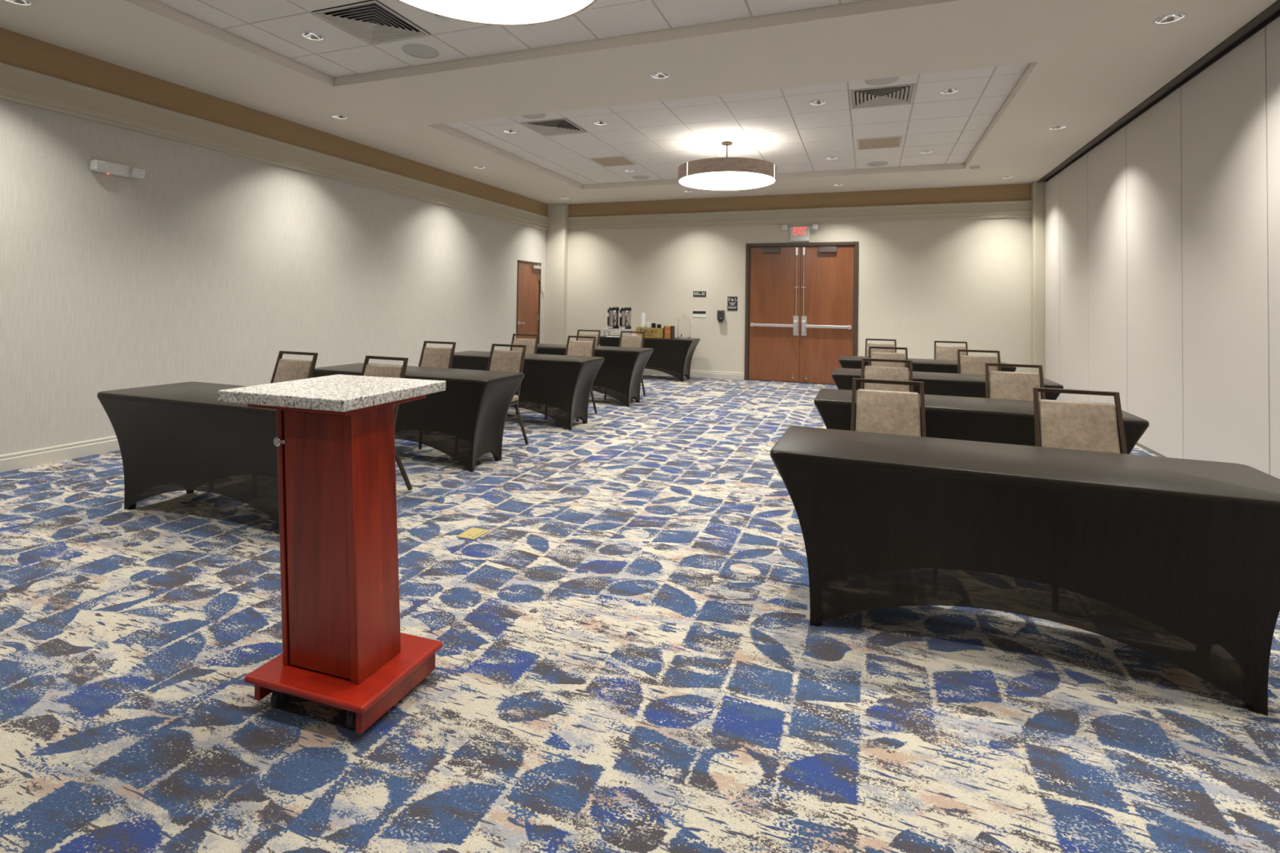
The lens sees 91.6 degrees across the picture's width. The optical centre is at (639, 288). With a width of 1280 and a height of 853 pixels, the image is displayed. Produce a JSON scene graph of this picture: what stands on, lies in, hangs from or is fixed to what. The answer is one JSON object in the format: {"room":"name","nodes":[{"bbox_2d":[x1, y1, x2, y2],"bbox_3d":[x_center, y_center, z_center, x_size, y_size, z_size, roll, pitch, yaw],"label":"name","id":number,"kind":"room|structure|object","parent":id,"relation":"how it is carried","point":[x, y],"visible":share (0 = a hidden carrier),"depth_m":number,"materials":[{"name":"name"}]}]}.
{"room":"hotel conference room","nodes":[
{"label":"hotel conference room","id":0,"kind":"room"},
{"bbox_2d":[0,98,546,455],"bbox_3d":[-4.466,-0.298,6.064,0.200,3.469,14.670,0,-2,20],"label":"wall","id":1,"kind":"structure","parent":0,"point":[207,266],"depth_m":6.09,"materials":[{"name":"paint"}]},
{"bbox_2d":[0,435,119,472],"bbox_3d":[-4.623,1.353,5.356,0.016,0.128,13.330,0,-2,20],"label":"baseboard","id":2,"kind":"structure","parent":1,"relation":"attached to","point":[13,461],"depth_m":5.05,"materials":[{"name":"paint"}]},
{"bbox_2d":[89,159,144,178],"bbox_3d":[-4.543,-1.035,5.410,0.099,0.104,0.387,0,-2,20],"label":"emergency light","id":3,"kind":"object","parent":1,"relation":"attached to","point":[97,166],"visible":1,"depth_m":5.39,"materials":[{"name":"white plastic"}]},
{"bbox_2d":[0,27,547,216],"bbox_3d":[-4.360,-1.787,6.018,0.012,0.292,14.570,0,-2,20],"label":"trim","id":4,"kind":"structure","parent":1,"relation":"attached to","point":[18,50],"depth_m":6.23,"materials":[{"name":"brown paint"}]},
{"bbox_2d":[0,62,549,230],"bbox_3d":[-4.369,-1.532,5.933,0.058,0.262,14.420,0,-2,20],"label":"trim","id":5,"kind":"structure","parent":1,"relation":"attached to","point":[17,84],"depth_m":6.21,"materials":[{"name":"beige paint"}]},
{"bbox_2d":[515,259,543,343],"bbox_3d":[-2.086,0.552,12.016,0.337,2.145,0.870,0,-2,20],"label":"door","id":6,"kind":"structure","parent":1,"relation":"in","point":[529,273],"depth_m":12.05,"materials":[{"name":"wood"}]},
{"bbox_2d":[0,0,1277,204],"bbox_3d":[-0.166,-2.120,4.483,9.140,0.431,14.770,0,-2,20],"label":"ceiling","id":7,"kind":"structure","parent":0,"point":[745,73],"depth_m":5.53,"materials":[{"name":"paint"}]},
{"bbox_2d":[3,0,34,6],"bbox_3d":[-4.277,-2.024,4.262,0.184,0.104,0.184,0,-2,20],"label":"recessed light","id":8,"kind":"object","parent":7,"relation":"in","point":[20,2],"visible":1,"depth_m":4.32,"materials":[{"name":"white metal"}]},
{"bbox_2d":[299,31,325,41],"bbox_3d":[-2.618,-2.064,4.974,0.184,0.104,0.184,0,-2,20],"label":"recessed light","id":9,"kind":"object","parent":7,"relation":"in","point":[308,35],"visible":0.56,"depth_m":5.02,"materials":[{"name":"white metal"}]},
{"bbox_2d":[330,114,348,119],"bbox_3d":[-3.316,-1.943,6.870,0.184,0.104,0.184,0,-2,20],"label":"recessed light","id":10,"kind":"object","parent":7,"relation":"in","point":[335,116],"visible":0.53,"depth_m":6.92,"materials":[{"name":"white plastic"}]},
{"bbox_2d":[311,0,430,44],"bbox_3d":[-2.030,-2.055,4.736,0.596,0.095,0.596,0,-2,20],"label":"ceiling vent","id":11,"kind":"object","parent":7,"relation":"in","point":[371,21],"visible":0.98,"depth_m":4.78,"materials":[{"name":"metal"}]},
{"bbox_2d":[401,44,439,58],"bbox_3d":[-1.846,-1.994,5.236,0.296,0.007,0.296,0,-2,20],"label":"ceiling speaker","id":12,"kind":"object","parent":7,"relation":"attached to","point":[424,51],"visible":1,"depth_m":5.22},
{"bbox_2d":[434,14,449,21],"bbox_3d":[-1.437,-1.985,4.536,0.130,0.047,0.130,0,-2,20],"label":"smoke detector","id":13,"kind":"object","parent":7,"relation":"attached to","point":[439,17],"visible":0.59,"depth_m":4.53,"materials":[{"name":"white plastic"}]},
{"bbox_2d":[473,165,485,168],"bbox_3d":[-2.407,-1.866,9.336,0.184,0.104,0.184,0,-2,20],"label":"recessed light","id":14,"kind":"object","parent":7,"relation":"in","point":[474,166],"visible":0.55,"depth_m":9.39,"materials":[{"name":"white metal"}]},
{"bbox_2d":[397,0,596,25],"bbox_3d":[-0.765,-1.784,2.966,1.250,0.506,1.250,0,-2,20],"label":"pendant light","id":15,"kind":"object","parent":7,"relation":"hanging from","point":[496,12],"visible":1,"depth_m":3.40,"materials":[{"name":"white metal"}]},
{"bbox_2d":[502,129,517,133],"bbox_3d":[-1.601,-1.980,7.662,0.184,0.104,0.184,0,-2,20],"label":"recessed light","id":16,"kind":"object","parent":7,"relation":"in","point":[508,131],"visible":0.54,"depth_m":7.72,"materials":[{"name":"white metal"}]},
{"bbox_2d":[521,113,546,119],"bbox_3d":[-1.196,-1.940,6.952,0.296,0.007,0.296,0,-2,20],"label":"ceiling speaker","id":17,"kind":"object","parent":7,"relation":"attached to","point":[537,116],"visible":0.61,"depth_m":7.00},
{"bbox_2d":[520,118,586,136],"bbox_3d":[-1.029,-1.971,7.451,0.596,0.095,0.596,0,-2,20],"label":"ceiling vent","id":18,"kind":"object","parent":7,"relation":"in","point":[560,126],"visible":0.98,"depth_m":7.50,"materials":[{"name":"metal"}]},
{"bbox_2d":[592,120,608,125],"bbox_3d":[-0.461,-1.973,7.242,0.184,0.104,0.184,0,-2,20],"label":"recessed light","id":19,"kind":"object","parent":7,"relation":"in","point":[595,122],"visible":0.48,"depth_m":7.30,"materials":[{"name":"white metal"}]},
{"bbox_2d":[589,155,635,166],"bbox_3d":[-0.392,-1.871,9.180,0.524,0.008,0.524,0,-2,20],"label":"ceiling vent","id":20,"kind":"object","parent":7,"relation":"in","point":[611,161],"visible":1,"depth_m":9.15,"materials":[{"name":"metal"}]},
{"bbox_2d":[623,168,635,172],"bbox_3d":[-0.163,-1.903,9.801,0.184,0.104,0.184,0,-2,20],"label":"recessed light","id":21,"kind":"object","parent":7,"relation":"in","point":[628,170],"visible":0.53,"depth_m":9.86,"materials":[{"name":"white metal"}]},
{"bbox_2d":[631,175,649,179],"bbox_3d":[0.015,-1.837,10.298,0.296,0.007,0.296,0,-2,20],"label":"ceiling speaker","id":22,"kind":"object","parent":7,"relation":"attached to","point":[638,177],"visible":1,"depth_m":10.29},
{"bbox_2d":[632,176,648,178],"bbox_3d":[0.015,-1.837,10.298,0.270,0.006,0.270,0,-2,20],"label":"grille","id":23,"kind":"object","parent":22,"relation":"attached to","point":[634,177],"depth_m":10.29,"materials":[{"name":"grey metal"}]},
{"bbox_2d":[649,71,670,79],"bbox_3d":[0.177,-1.922,5.475,0.184,0.104,0.184,0,-2,20],"label":"recessed light","id":24,"kind":"object","parent":7,"relation":"in","point":[656,75],"visible":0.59,"depth_m":5.53,"materials":[{"name":"white metal"}]},
{"bbox_2d":[677,141,776,191],"bbox_3d":[1.119,-1.627,8.019,1.250,0.506,1.250,0,-2,20],"label":"pendant light","id":25,"kind":"object","parent":7,"relation":"hanging from","point":[730,173],"visible":1,"depth_m":7.67,"materials":[{"name":"brown metal"}]},
{"bbox_2d":[679,171,775,190],"bbox_3d":[1.115,-1.378,8.012,1.224,0.001,1.224,0,-2,20],"label":"diffuser","id":26,"kind":"object","parent":25,"relation":"attached to","point":[720,180],"depth_m":7.98,"materials":[{"name":"white plastic"}]},
{"bbox_2d":[808,99,826,106],"bbox_3d":[1.831,-1.957,6.397,0.184,0.104,0.184,0,-2,20],"label":"recessed light","id":27,"kind":"object","parent":7,"relation":"in","point":[818,102],"visible":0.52,"depth_m":6.45,"materials":[{"name":"white metal"}]},
{"bbox_2d":[825,156,838,159],"bbox_3d":[2.700,-1.884,8.755,0.184,0.104,0.184,0,-2,20],"label":"recessed light","id":28,"kind":"object","parent":7,"relation":"in","point":[827,157],"visible":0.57,"depth_m":8.81,"materials":[{"name":"white metal"}]},
{"bbox_2d":[832,183,844,186],"bbox_3d":[3.258,-1.753,10.220,0.184,0.104,0.184,0,-2,20],"label":"recessed light","id":29,"kind":"object","parent":7,"relation":"in","point":[834,184],"visible":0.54,"depth_m":10.28,"materials":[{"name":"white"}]},
{"bbox_2d":[866,161,888,166],"bbox_3d":[3.460,-1.813,9.060,0.296,0.007,0.296,0,-2,20],"label":"ceiling speaker","id":30,"kind":"object","parent":7,"relation":"attached to","point":[873,163],"visible":1,"depth_m":9.04},
{"bbox_2d":[857,136,902,150],"bbox_3d":[3.046,-1.847,7.923,0.524,0.008,0.524,0,-2,20],"label":"ceiling vent","id":31,"kind":"object","parent":7,"relation":"in","point":[895,141],"visible":1,"depth_m":7.90,"materials":[{"name":"metal"}]},
{"bbox_2d":[864,76,899,85],"bbox_3d":[2.221,-1.917,5.713,0.296,0.007,0.296,0,-2,20],"label":"ceiling speaker","id":32,"kind":"object","parent":7,"relation":"attached to","point":[879,82],"visible":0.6,"depth_m":5.75},
{"bbox_2d":[848,83,915,108],"bbox_3d":[2.403,-1.948,6.185,0.596,0.095,0.596,0,-2,20],"label":"ceiling vent","id":33,"kind":"object","parent":7,"relation":"in","point":[899,94],"visible":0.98,"depth_m":6.23,"materials":[{"name":"metal"}]},
{"bbox_2d":[919,150,934,153],"bbox_3d":[3.844,-1.876,8.334,0.184,0.104,0.184,0,-2,20],"label":"recessed light","id":34,"kind":"object","parent":7,"relation":"in","point":[924,151],"visible":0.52,"depth_m":8.38,"materials":[{"name":"white metal"}]},
{"bbox_2d":[938,88,959,94],"bbox_3d":[2.983,-1.949,5.998,0.184,0.104,0.184,0,-2,20],"label":"recessed light","id":35,"kind":"object","parent":7,"relation":"in","point":[948,91],"visible":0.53,"depth_m":6.05,"materials":[{"name":"white metal"}]},
{"bbox_2d":[969,165,980,169],"bbox_3d":[4.719,-1.695,8.762,0.130,0.047,0.130,0,-2,20],"label":"smoke detector","id":36,"kind":"object","parent":7,"relation":"attached to","point":[972,167],"visible":1,"depth_m":8.73,"materials":[{"name":"white plastic"}]},
{"bbox_2d":[999,175,1013,178],"bbox_3d":[5.559,-1.736,9.435,0.184,0.104,0.184,0,-2,20],"label":"recessed light","id":37,"kind":"object","parent":7,"relation":"in","point":[1007,176],"visible":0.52,"depth_m":9.48,"materials":[{"name":"white metal"}]},
{"bbox_2d":[1047,124,1067,129],"bbox_3d":[4.592,-1.817,6.840,0.184,0.104,0.184,0,-2,20],"label":"recessed light","id":38,"kind":"object","parent":7,"relation":"in","point":[1060,126],"visible":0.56,"depth_m":6.88,"materials":[{"name":"white metal"}]},
{"bbox_2d":[1152,12,1187,25],"bbox_3d":[3.632,-1.897,4.265,0.184,0.104,0.184,0,-2,20],"label":"recessed light","id":39,"kind":"object","parent":7,"relation":"in","point":[1171,18],"visible":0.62,"depth_m":4.30,"materials":[{"name":"white metal"}]},
{"bbox_2d":[0,373,1279,852],"bbox_3d":[-0.223,1.463,4.392,9.140,0.001,14.770,0,-2,20],"label":"floor","id":40,"kind":"structure","parent":0,"point":[630,659],"depth_m":2.15,"materials":[{"name":"carpet"}]},
{"bbox_2d":[133,490,191,509],"bbox_3d":[-2.494,1.044,3.893,1.806,0.739,0.586,0,-2,20],"label":"folding table","id":41,"kind":"object","parent":40,"relation":"on","point":[188,491],"visible":0.12,"depth_m":4.13,"materials":[{"name":"grey plastic"}]},
{"bbox_2d":[97,382,279,524],"bbox_3d":[-2.494,1.041,3.893,1.830,0.745,0.610,0,-2,20],"label":"tablecloth","id":42,"kind":"object","parent":41,"relation":"on","point":[177,437],"visible":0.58,"depth_m":3.74,"materials":[{"name":"black fabric"}]},
{"bbox_2d":[270,351,318,383],"bbox_3d":[-2.699,0.956,4.555,0.430,0.953,0.598,0,-2,20],"label":"banquet chair","id":43,"kind":"object","parent":40,"relation":"on","point":[285,370],"visible":0.28,"depth_m":4.72,"materials":[{"name":"beige fabric"}]},
{"bbox_2d":[217,374,445,733],"bbox_3d":[-1.047,0.872,2.217,0.632,1.044,0.548,0,-2,20],"label":"lectern","id":44,"kind":"object","parent":40,"relation":"on","point":[344,647],"visible":1,"depth_m":2.06,"materials":[{"name":"red wood"}]},
{"bbox_2d":[360,355,412,490],"bbox_3d":[-1.907,0.962,4.263,0.430,0.953,0.598,0,-2,21],"label":"banquet chair","id":45,"kind":"object","parent":40,"relation":"on","point":[368,370],"visible":0.28,"depth_m":4.41,"materials":[{"name":"beige fabric"}]},
{"bbox_2d":[417,341,456,449],"bbox_3d":[-2.089,1.003,6.024,0.430,0.953,0.598,0,-2,20],"label":"banquet chair","id":46,"kind":"object","parent":40,"relation":"on","point":[430,357],"visible":0.32,"depth_m":6.17,"materials":[{"name":"beige fabric"}]},
{"bbox_2d":[456,527,488,539],"bbox_3d":[-0.973,1.427,3.625,0.120,0.010,0.156,0,-2,20],"label":"floor outlet","id":47,"kind":"object","parent":40,"relation":"on","point":[473,533],"visible":1,"depth_m":3.62,"materials":[{"name":"gold metal"}]},
{"bbox_2d":[486,343,528,457],"bbox_3d":[-1.342,1.008,5.759,0.430,0.953,0.598,0,-2,21],"label":"banquet chair","id":48,"kind":"object","parent":40,"relation":"on","point":[507,361],"visible":0.47,"depth_m":5.89,"materials":[{"name":"beige fabric"}]},
{"bbox_2d":[510,333,538,414],"bbox_3d":[-1.545,1.055,7.751,0.430,0.953,0.598,0,-2,21],"label":"banquet chair","id":49,"kind":"object","parent":40,"relation":"on","point":[531,344],"visible":0.36,"depth_m":7.90,"materials":[{"name":"beige fabric"}]},
{"bbox_2d":[544,203,568,344],"bbox_3d":[-1.703,-0.037,12.672,0.415,3.369,0.150,0,-2,20],"label":"column","id":50,"kind":"object","parent":40,"relation":"on","point":[557,244],"visible":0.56,"depth_m":12.61,"materials":[{"name":"beige paint"}]},
{"bbox_2d":[544,335,597,422],"bbox_3d":[-0.799,1.060,7.466,0.430,0.953,0.598,0,-2,20],"label":"banquet chair","id":51,"kind":"object","parent":40,"relation":"on","point":[574,348],"visible":0.3,"depth_m":7.61,"materials":[{"name":"beige fabric"}]},
{"bbox_2d":[576,329,600,346],"bbox_3d":[-0.857,1.105,9.288,0.430,0.953,0.598,0,-2,19],"label":"banquet chair","id":52,"kind":"object","parent":40,"relation":"on","point":[597,335],"visible":0.32,"depth_m":9.45,"materials":[{"name":"beige fabric"}]},
{"bbox_2d":[604,331,645,401],"bbox_3d":[-0.192,1.109,9.021,0.430,0.953,0.598,0,-2,21],"label":"banquet chair","id":53,"kind":"object","parent":40,"relation":"on","point":[632,341],"visible":0.36,"depth_m":9.17,"materials":[{"name":"beige fabric"}]},
{"bbox_2d":[865,338,896,356],"bbox_3d":[3.075,1.134,7.944,0.430,0.953,0.598,0,-2,21],"label":"banquet chair","id":54,"kind":"object","parent":40,"relation":"on","point":[880,350],"visible":0.26,"depth_m":8.12,"materials":[{"name":"beige fabric"}]},
{"bbox_2d":[860,358,913,391],"bbox_3d":[1.883,1.034,4.751,0.430,0.953,0.598,0,-2,21],"label":"banquet chair","id":55,"kind":"object","parent":40,"relation":"on","point":[891,373],"visible":0.23,"depth_m":4.91,"materials":[{"name":"beige fabric"}]},
{"bbox_2d":[868,346,907,367],"bbox_3d":[2.514,1.084,6.308,0.430,0.953,0.598,0,-2,21],"label":"banquet chair","id":56,"kind":"object","parent":40,"relation":"on","point":[899,356],"visible":0.27,"depth_m":6.47,"materials":[{"name":"beige fabric"}]},
{"bbox_2d":[850,377,926,436],"bbox_3d":[1.319,0.989,3.307,0.430,0.953,0.598,0,-2,20],"label":"banquet chair","id":57,"kind":"object","parent":40,"relation":"on","point":[881,411],"visible":0.34,"depth_m":3.46,"materials":[{"name":"beige fabric"}]},
{"bbox_2d":[933,340,968,359],"bbox_3d":[3.845,1.139,7.660,0.430,0.953,0.598,0,-2,21],"label":"banquet chair","id":58,"kind":"object","parent":40,"relation":"on","point":[940,352],"visible":0.3,"depth_m":7.83,"materials":[{"name":"beige fabric"}]},
{"bbox_2d":[957,349,1001,374],"bbox_3d":[3.316,1.090,6.033,0.430,0.953,0.598,0,-2,20],"label":"banquet chair","id":59,"kind":"object","parent":40,"relation":"on","point":[975,365],"visible":0.27,"depth_m":6.20,"materials":[{"name":"beige fabric"}]},
{"bbox_2d":[985,362,1045,400],"bbox_3d":[2.741,1.042,4.488,0.430,0.953,0.598,0,-2,20],"label":"banquet chair","id":60,"kind":"object","parent":40,"relation":"on","point":[1011,385],"visible":0.31,"depth_m":4.65,"materials":[{"name":"beige fabric"}]},
{"bbox_2d":[1031,181,1045,377],"bbox_3d":[6.238,0.016,9.733,0.170,3.369,0.170,0,-2,20],"label":"pier","id":61,"kind":"object","parent":40,"relation":"on","point":[1037,188],"visible":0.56,"depth_m":9.67,"materials":[{"name":"beige paint"}]},
{"bbox_2d":[1032,386,1127,453],"bbox_3d":[2.174,0.995,3.014,0.430,0.953,0.598,0,-2,21],"label":"banquet chair","id":62,"kind":"object","parent":40,"relation":"on","point":[1064,424],"visible":0.3,"depth_m":3.16,"materials":[{"name":"beige fabric"}]},
{"bbox_3d":[1.502,1.075,2.574,1.806,0.739,0.586,0,-2,21],"label":"folding table","id":63,"kind":"object","parent":40,"relation":"on","visible":0},
{"bbox_2d":[769,426,1279,715],"bbox_3d":[1.502,1.072,2.575,1.830,0.745,0.610,0,-2,21],"label":"tablecloth","id":64,"kind":"object","parent":63,"relation":"on","point":[1175,561],"visible":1,"depth_m":2.35,"materials":[{"name":"black fabric"}]},
{"bbox_3d":[2.104,1.122,4.073,1.806,0.739,0.586,0,-2,20],"label":"folding table","id":65,"kind":"object","parent":40,"relation":"on","visible":0},
{"bbox_2d":[813,388,1149,453],"bbox_3d":[2.104,1.119,4.073,1.830,0.745,0.610,0,-2,20],"label":"tablecloth","id":66,"kind":"object","parent":65,"relation":"on","point":[996,420],"visible":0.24,"depth_m":3.85,"materials":[{"name":"black fabric"}]},
{"bbox_3d":[2.715,1.173,5.680,1.806,0.739,0.586,0,-2,20],"label":"folding table","id":67,"kind":"object","parent":40,"relation":"on","visible":0},
{"bbox_2d":[831,368,1063,399],"bbox_3d":[2.716,1.170,5.680,1.830,0.745,0.610,0,-2,20],"label":"tablecloth","id":68,"kind":"object","parent":67,"relation":"on","point":[971,385],"visible":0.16,"depth_m":5.45,"materials":[{"name":"black fabric"}]},
{"bbox_3d":[3.294,1.222,7.278,1.806,0.739,0.586,0,-2,20],"label":"folding table","id":69,"kind":"object","parent":40,"relation":"on","visible":0},
{"bbox_2d":[838,355,1016,373],"bbox_3d":[3.294,1.219,7.278,1.830,0.745,0.610,0,-2,20],"label":"tablecloth","id":70,"kind":"object","parent":69,"relation":"on","point":[939,366],"visible":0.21,"depth_m":7.04,"materials":[{"name":"black fabric"}]},
{"bbox_3d":[-1.955,1.091,5.399,1.806,0.739,0.586,0,-2,20],"label":"folding table","id":71,"kind":"object","parent":40,"relation":"on","visible":0},
{"bbox_2d":[312,363,524,471],"bbox_3d":[-1.955,1.088,5.399,1.830,0.745,0.610,0,-2,20],"label":"tablecloth","id":72,"kind":"object","parent":71,"relation":"on","point":[465,421],"visible":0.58,"depth_m":5.08,"materials":[{"name":"black fabric"}]},
{"bbox_3d":[-1.362,1.143,7.093,1.806,0.739,0.586,0,-2,20],"label":"folding table","id":73,"kind":"object","parent":40,"relation":"on","visible":0},
{"bbox_2d":[451,351,604,430],"bbox_3d":[-1.362,1.140,7.093,1.830,0.745,0.610,0,-2,20],"label":"tablecloth","id":74,"kind":"object","parent":73,"relation":"on","point":[558,388],"visible":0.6,"depth_m":6.76,"materials":[{"name":"black fabric"}]},
{"bbox_3d":[-0.773,1.192,8.649,1.806,0.739,0.586,0,-2,20],"label":"folding table","id":75,"kind":"object","parent":40,"relation":"on","visible":0},
{"bbox_2d":[536,343,653,406],"bbox_3d":[-0.773,1.189,8.649,1.830,0.745,0.610,0,-2,20],"label":"tablecloth","id":76,"kind":"object","parent":75,"relation":"on","point":[619,377],"visible":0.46,"depth_m":8.28,"materials":[{"name":"black fabric"}]},
{"bbox_3d":[0.139,1.276,11.413,1.806,0.739,0.586,0,-2,20],"label":"folding table","id":77,"kind":"object","parent":40,"relation":"on","visible":0},
{"bbox_2d":[599,335,700,382],"bbox_3d":[0.139,1.273,11.413,1.830,0.745,0.610,0,-2,20],"label":"tablecloth","id":78,"kind":"object","parent":77,"relation":"on","point":[673,357],"visible":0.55,"depth_m":11.07,"materials":[{"name":"black fabric"}]},
{"bbox_2d":[602,328,635,336],"bbox_3d":[-0.379,0.825,11.618,0.580,0.145,0.260,0,-2,20],"label":"stand","id":79,"kind":"object","parent":78,"relation":"on","point":[604,330],"visible":0.58,"depth_m":11.53,"materials":[{"name":"metal"}]},
{"bbox_2d":[607,306,619,328],"bbox_3d":[-0.494,0.548,11.644,0.217,0.405,0.238,1,-1,-15],"label":"urn","id":80,"kind":"object","parent":79,"relation":"on","point":[613,312],"visible":1,"depth_m":11.59,"materials":[{"name":"metal"}]},
{"bbox_2d":[602,328,635,332],"bbox_3d":[-0.378,0.782,11.619,0.580,0.060,0.260,0,-2,20],"label":"tray","id":81,"kind":"object","parent":79,"relation":"attached to","point":[604,330],"depth_m":11.51,"materials":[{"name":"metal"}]},
{"bbox_2d":[619,306,631,328],"bbox_3d":[-0.262,0.550,11.559,0.217,0.405,0.238,1,-1,-15],"label":"urn","id":82,"kind":"object","parent":79,"relation":"on","point":[625,312],"visible":1,"depth_m":11.51,"materials":[{"name":"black metal"}]},
{"bbox_2d":[635,327,663,338],"bbox_3d":[0.195,0.806,11.310,0.504,0.185,0.183,0,-2,20],"label":"box","id":83,"kind":"object","parent":78,"relation":"on","point":[651,332],"visible":0.93,"depth_m":11.21,"materials":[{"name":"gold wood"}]},
{"bbox_2d":[663,325,675,338],"bbox_3d":[0.524,0.789,11.206,0.160,0.225,0.172,0,-2,20],"label":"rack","id":84,"kind":"object","parent":78,"relation":"on","point":[668,331],"visible":1,"depth_m":11.14,"materials":[{"name":"orange wood"}]},
{"bbox_2d":[677,315,690,339],"bbox_3d":[0.791,0.687,11.125,0.244,0.432,0.251,2,-2,-23],"label":"dispenser","id":85,"kind":"object","parent":78,"relation":"on","point":[683,323],"visible":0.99,"depth_m":11.03,"materials":[{"name":"clear glass"}]},
{"bbox_2d":[565,217,1031,373],"bbox_3d":[2.310,-0.056,11.380,9.240,3.469,0.200,0,-2,20],"label":"wall","id":86,"kind":"structure","parent":0,"point":[921,283],"depth_m":10.70,"materials":[{"name":"beige paint"}]},
{"bbox_2d":[643,368,744,380],"bbox_3d":[2.326,1.611,11.207,8.190,0.128,0.016,0,-2,20],"label":"baseboard","id":87,"kind":"structure","parent":86,"relation":"attached to","point":[703,374],"depth_m":11.58,"materials":[{"name":"paint"}]},
{"bbox_2d":[693,311,706,317],"bbox_3d":[1.116,0.485,11.691,0.250,0.115,0.010,0,-2,20],"label":"holder","id":88,"kind":"object","parent":86,"relation":"attached to","point":[695,313],"visible":1,"depth_m":11.68,"materials":[{"name":"white plastic"}]},
{"bbox_2d":[693,291,706,297],"bbox_3d":[1.120,0.105,11.702,0.250,0.102,0.010,0,-2,20],"label":"restroom sign","id":89,"kind":"object","parent":86,"relation":"attached to","point":[695,293],"visible":1,"depth_m":11.70,"materials":[{"name":"black plastic"}]},
{"bbox_2d":[716,310,724,321],"bbox_3d":[1.492,0.509,11.505,0.124,0.216,0.098,0,-2,20],"label":"soap dispenser","id":90,"kind":"object","parent":86,"relation":"attached to","point":[720,314],"visible":1,"depth_m":11.47,"materials":[{"name":"grey plastic"}]},
{"bbox_2d":[727,296,737,311],"bbox_3d":[1.706,0.281,11.479,0.184,0.258,0.012,0,-2,20],"label":"sign","id":91,"kind":"object","parent":86,"relation":"attached to","point":[731,300],"visible":1,"depth_m":11.48,"materials":[{"name":"black plastic"}]},
{"bbox_2d":[567,200,1031,230],"bbox_3d":[2.365,-1.290,11.260,8.190,0.262,0.058,0,-2,20],"label":"trim","id":92,"kind":"structure","parent":86,"relation":"attached to","point":[1002,209],"depth_m":10.99,"materials":[{"name":"beige paint"}]},
{"bbox_2d":[568,183,1031,217],"bbox_3d":[2.190,-1.547,11.357,8.588,0.292,0.012,0,-2,20],"label":"trim","id":93,"kind":"structure","parent":86,"relation":"attached to","point":[1018,192],"depth_m":11.02,"materials":[{"name":"brown paint"}]},
{"bbox_2d":[782,223,818,241],"bbox_3d":[2.845,-0.993,11.057,0.631,0.303,0.090,0,-2,20],"label":"exit sign","id":94,"kind":"object","parent":86,"relation":"attached to","point":[800,233],"visible":1,"depth_m":11.06,"materials":[{"name":"white plastic"}]},
{"bbox_2d":[782,223,818,230],"bbox_3d":[2.846,-1.088,11.057,0.631,0.112,0.084,0,-2,20],"label":"lamp","id":95,"kind":"object","parent":94,"relation":"attached to","point":[784,227],"depth_m":11.05,"materials":[{"name":"white plastic"}]},
{"bbox_2d":[744,241,858,384],"bbox_3d":[2.850,0.432,11.075,1.950,2.495,0.150,0,-2,20],"label":"door","id":96,"kind":"structure","parent":86,"relation":"in","point":[787,331],"depth_m":11.06,"materials":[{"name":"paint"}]},
{"bbox_2d":[1037,0,1279,479],"bbox_3d":[3.773,-0.199,2.880,0.195,3.373,14.400,0,-2,20],"label":"wall","id":97,"kind":"structure","parent":0,"point":[1162,230],"depth_m":5.36,"materials":[{"name":"paint"}]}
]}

